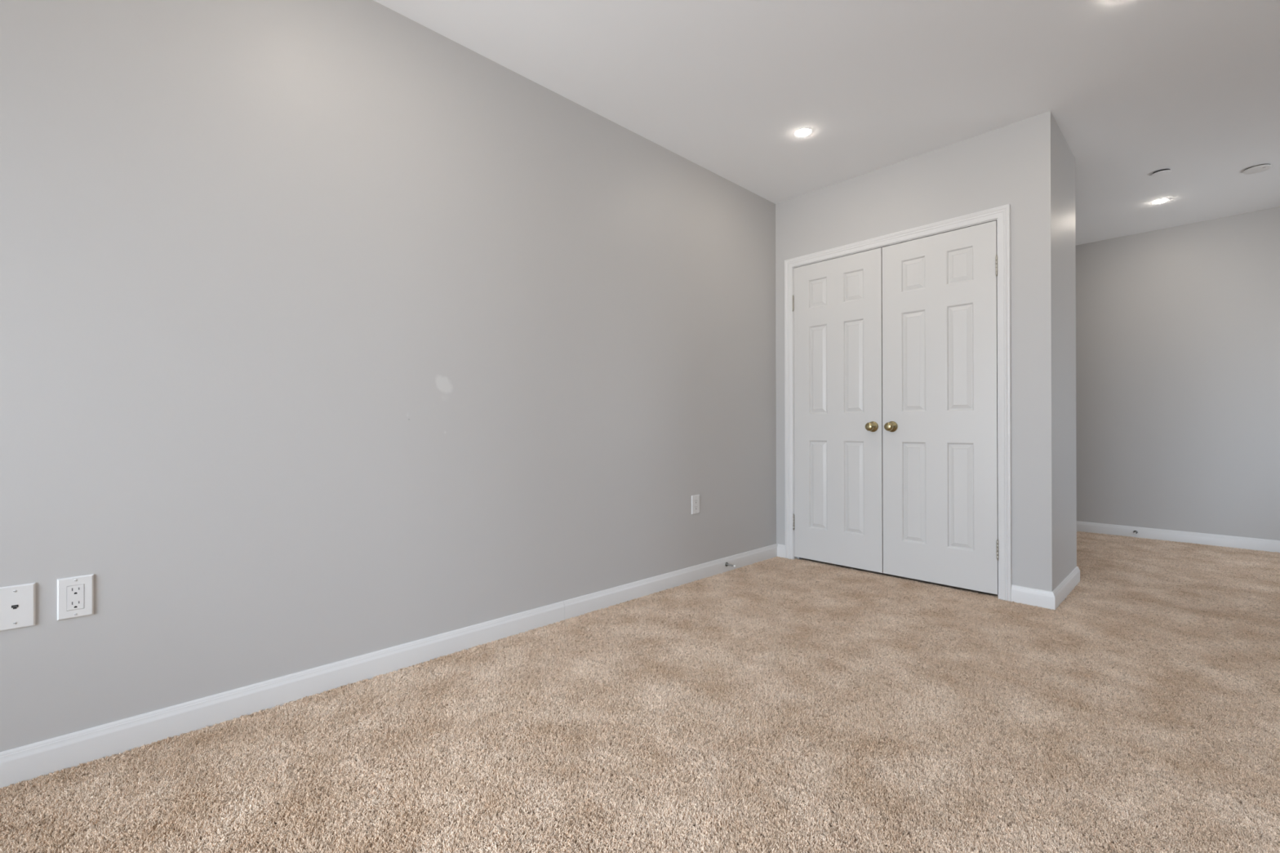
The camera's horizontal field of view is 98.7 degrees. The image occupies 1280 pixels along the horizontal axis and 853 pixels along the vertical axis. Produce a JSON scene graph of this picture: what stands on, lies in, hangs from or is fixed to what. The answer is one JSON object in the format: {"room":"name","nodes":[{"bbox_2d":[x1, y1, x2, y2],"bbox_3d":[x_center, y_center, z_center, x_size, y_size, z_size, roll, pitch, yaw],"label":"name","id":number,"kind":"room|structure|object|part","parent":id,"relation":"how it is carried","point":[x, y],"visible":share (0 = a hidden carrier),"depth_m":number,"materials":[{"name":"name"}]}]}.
{"room":"empty bedroom","nodes":[
{"label":"empty bedroom","id":0,"kind":"room"},
{"bbox_2d":[0,0,776,751],"bbox_3d":[0.048,-0.332,3.157,8.170,2.549,0.120,0,0,-44],"label":"wall","id":1,"kind":"structure","parent":0,"point":[331,331],"depth_m":1.95,"materials":[{"name":"grey paint"}]},
{"bbox_2d":[0,582,35,631],"bbox_3d":[-1.644,0.476,1.446,0.072,0.114,0.007,0,0,-44],"label":"wall jack","id":2,"kind":"object","parent":1,"relation":"attached to","point":[17,602],"visible":1,"depth_m":1.45,"materials":[{"name":"white plastic"}]},
{"bbox_2d":[11,604,17,608],"bbox_3d":[-1.643,0.474,1.444,0.012,0.010,0.001,0,0,-44],"label":"socket","id":3,"kind":"object","parent":2,"relation":"attached to","point":[13,606],"depth_m":1.44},
{"bbox_2d":[57,573,93,620],"bbox_3d":[-1.564,0.473,1.523,0.071,0.113,0.007,0,0,-44],"label":"wall outlet","id":4,"kind":"object","parent":1,"relation":"attached to","point":[70,590],"visible":1,"depth_m":1.52,"materials":[{"name":"white plastic"}]},
{"bbox_2d":[66,583,84,610],"bbox_3d":[-1.564,0.473,1.523,0.033,0.067,0.006,0,0,-44],"label":"receptacle","id":5,"kind":"object","parent":4,"relation":"attached to","point":[75,592],"depth_m":1.52,"materials":[{"name":"white plastic"}]},
{"bbox_2d":[0,543,777,787],"bbox_3d":[-0.888,0.895,2.163,5.200,0.096,0.014,0,0,-44],"label":"baseboard","id":6,"kind":"structure","parent":1,"relation":"attached to","point":[28,762],"depth_m":1.89,"materials":[{"name":"white paint"}]},
{"bbox_2d":[691,494,699,514],"bbox_3d":[0.340,0.474,3.346,0.072,0.113,0.007,0,0,-44],"label":"wall outlet","id":7,"kind":"object","parent":1,"relation":"attached to","point":[695,499],"visible":1,"depth_m":3.34,"materials":[{"name":"white plastic"}]},
{"bbox_2d":[693,498,697,510],"bbox_3d":[0.340,0.474,3.346,0.033,0.067,0.006,0,0,-44],"label":"receptacle","id":8,"kind":"object","parent":7,"relation":"attached to","point":[695,500],"depth_m":3.34,"materials":[{"name":"white plastic"}]},
{"bbox_2d":[724,562,736,567],"bbox_3d":[0.582,0.886,3.510,0.027,0.027,0.073,0,0,-44],"label":"door stop","id":9,"kind":"object","parent":1,"relation":"attached to","point":[726,564],"visible":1,"depth_m":3.52,"materials":[{"name":"metal"}]},
{"bbox_2d":[3,558,1273,852],"bbox_3d":[1.493,0.987,1.649,8.170,0.100,4.290,0,0,-44],"label":"floor","id":10,"kind":"structure","parent":0,"point":[827,563],"depth_m":1.47,"materials":[{"name":"beige carpet"}]},
{"bbox_2d":[0,531,1279,852],"bbox_3d":[1.774,0.932,2.391,6.486,0.024,3.353,0,0,-44],"label":"carpet","id":11,"kind":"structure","parent":10,"relation":"on","point":[1197,624],"depth_m":1.64,"materials":[{"name":"beige carpet"}]},
{"bbox_2d":[373,0,1279,245],"bbox_3d":[1.487,-1.662,1.654,8.170,0.100,4.290,0,0,-44],"label":"ceiling","id":12,"kind":"structure","parent":0,"point":[1135,90],"depth_m":2.54,"materials":[{"name":"white paint"}]},
{"bbox_2d":[793,127,813,137],"bbox_3d":[0.892,-1.605,3.005,0.104,0.007,0.104,0,0,-44],"label":"recessed light","id":13,"kind":"object","parent":12,"relation":"in","point":[803,131],"visible":1,"depth_m":3.00,"materials":[{"name":"white glass"}]},
{"bbox_2d":[1150,198,1169,204],"bbox_3d":[3.724,-1.609,3.934,0.104,0.007,0.104,0,0,-44],"label":"recessed light","id":14,"kind":"object","parent":12,"relation":"in","point":[1162,200],"visible":1,"depth_m":3.92,"materials":[{"name":"white glass"}]},
{"bbox_2d":[1151,168,1171,176],"bbox_3d":[3.301,-1.607,3.479,0.092,0.012,0.092,0,0,-44],"label":"sprinkler","id":15,"kind":"object","parent":12,"relation":"attached to","point":[1164,171],"visible":1,"depth_m":3.47,"materials":[{"name":"white paint"}]},
{"bbox_2d":[1242,164,1271,173],"bbox_3d":[3.852,-1.607,3.431,0.121,0.014,0.121,0,0,-44],"label":"smoke detector","id":16,"kind":"object","parent":12,"relation":"attached to","point":[1258,168],"visible":1,"depth_m":3.42,"materials":[{"name":"plastic"}]},
{"bbox_2d":[775,111,1056,591],"bbox_3d":[1.581,-0.335,3.425,0.115,2.549,1.613,0,0,-44],"label":"wall","id":17,"kind":"structure","parent":0,"point":[1013,164],"depth_m":2.92,"materials":[{"name":"grey paint"}]},
{"bbox_2d":[777,543,785,557],"bbox_3d":[1.012,0.894,3.927,0.014,0.096,0.066,0,0,-44],"label":"baseboard","id":18,"kind":"structure","parent":17,"relation":"attached to","point":[780,548],"depth_m":3.92,"materials":[{"name":"white paint"}]},
{"bbox_2d":[792,247,883,573],"bbox_3d":[1.280,-0.101,3.635,0.103,2.027,0.620,0,0,-44],"label":"door","id":19,"kind":"structure","parent":17,"relation":"in","point":[837,517],"depth_m":3.62,"materials":[{"name":"white paint"}]},
{"bbox_3d":[1.443,0.001,3.439,0.068,0.067,0.067,0,0,-44],"label":"knob","id":20,"kind":"part","parent":19,"relation":"part of","materials":[{"name":"gold metal"}]},
{"bbox_2d":[784,204,1011,601],"bbox_3d":[1.543,-0.121,3.452,0.134,2.122,1.359,0,0,-44],"label":"door frame","id":21,"kind":"structure","parent":17,"relation":"attached to","point":[1002,213],"depth_m":2.97,"materials":[{"name":"white paint"}]},
{"bbox_2d":[882,220,998,594],"bbox_3d":[1.712,-0.102,3.183,0.103,2.026,0.621,0,0,-44],"label":"door","id":22,"kind":"structure","parent":17,"relation":"in","point":[940,291],"depth_m":3.17,"materials":[{"name":"white paint"}]},
{"bbox_3d":[1.525,0.001,3.353,0.068,0.067,0.067,0,0,-44],"label":"knob","id":23,"kind":"part","parent":22,"relation":"part of","materials":[{"name":"gold metal"}]},
{"bbox_2d":[1011,566,1079,609],"bbox_3d":[1.810,0.891,3.630,0.756,0.096,1.628,0,0,-44],"label":"baseboard","id":24,"kind":"structure","parent":17,"relation":"attached to","point":[1052,600],"depth_m":2.87,"materials":[{"name":"white paint"}]},
{"bbox_2d":[1054,120,1076,586],"bbox_3d":[2.362,-0.337,3.136,0.612,2.549,0.115,0,0,-44],"label":"wall","id":25,"kind":"structure","parent":0,"point":[1064,159],"depth_m":3.07,"materials":[{"name":"grey paint"}]},
{"bbox_2d":[1075,206,1279,540],"bbox_3d":[4.397,-0.339,4.436,0.120,2.549,4.050,0,0,-44],"label":"wall","id":26,"kind":"structure","parent":0,"point":[1178,327],"depth_m":4.40,"materials":[{"name":"grey paint"}]},
{"bbox_2d":[1076,520,1279,552],"bbox_3d":[4.351,0.887,4.387,0.014,0.096,4.050,0,0,-44],"label":"baseboard","id":27,"kind":"structure","parent":26,"relation":"attached to","point":[1254,544],"depth_m":4.39,"materials":[{"name":"white paint"}]}
]}

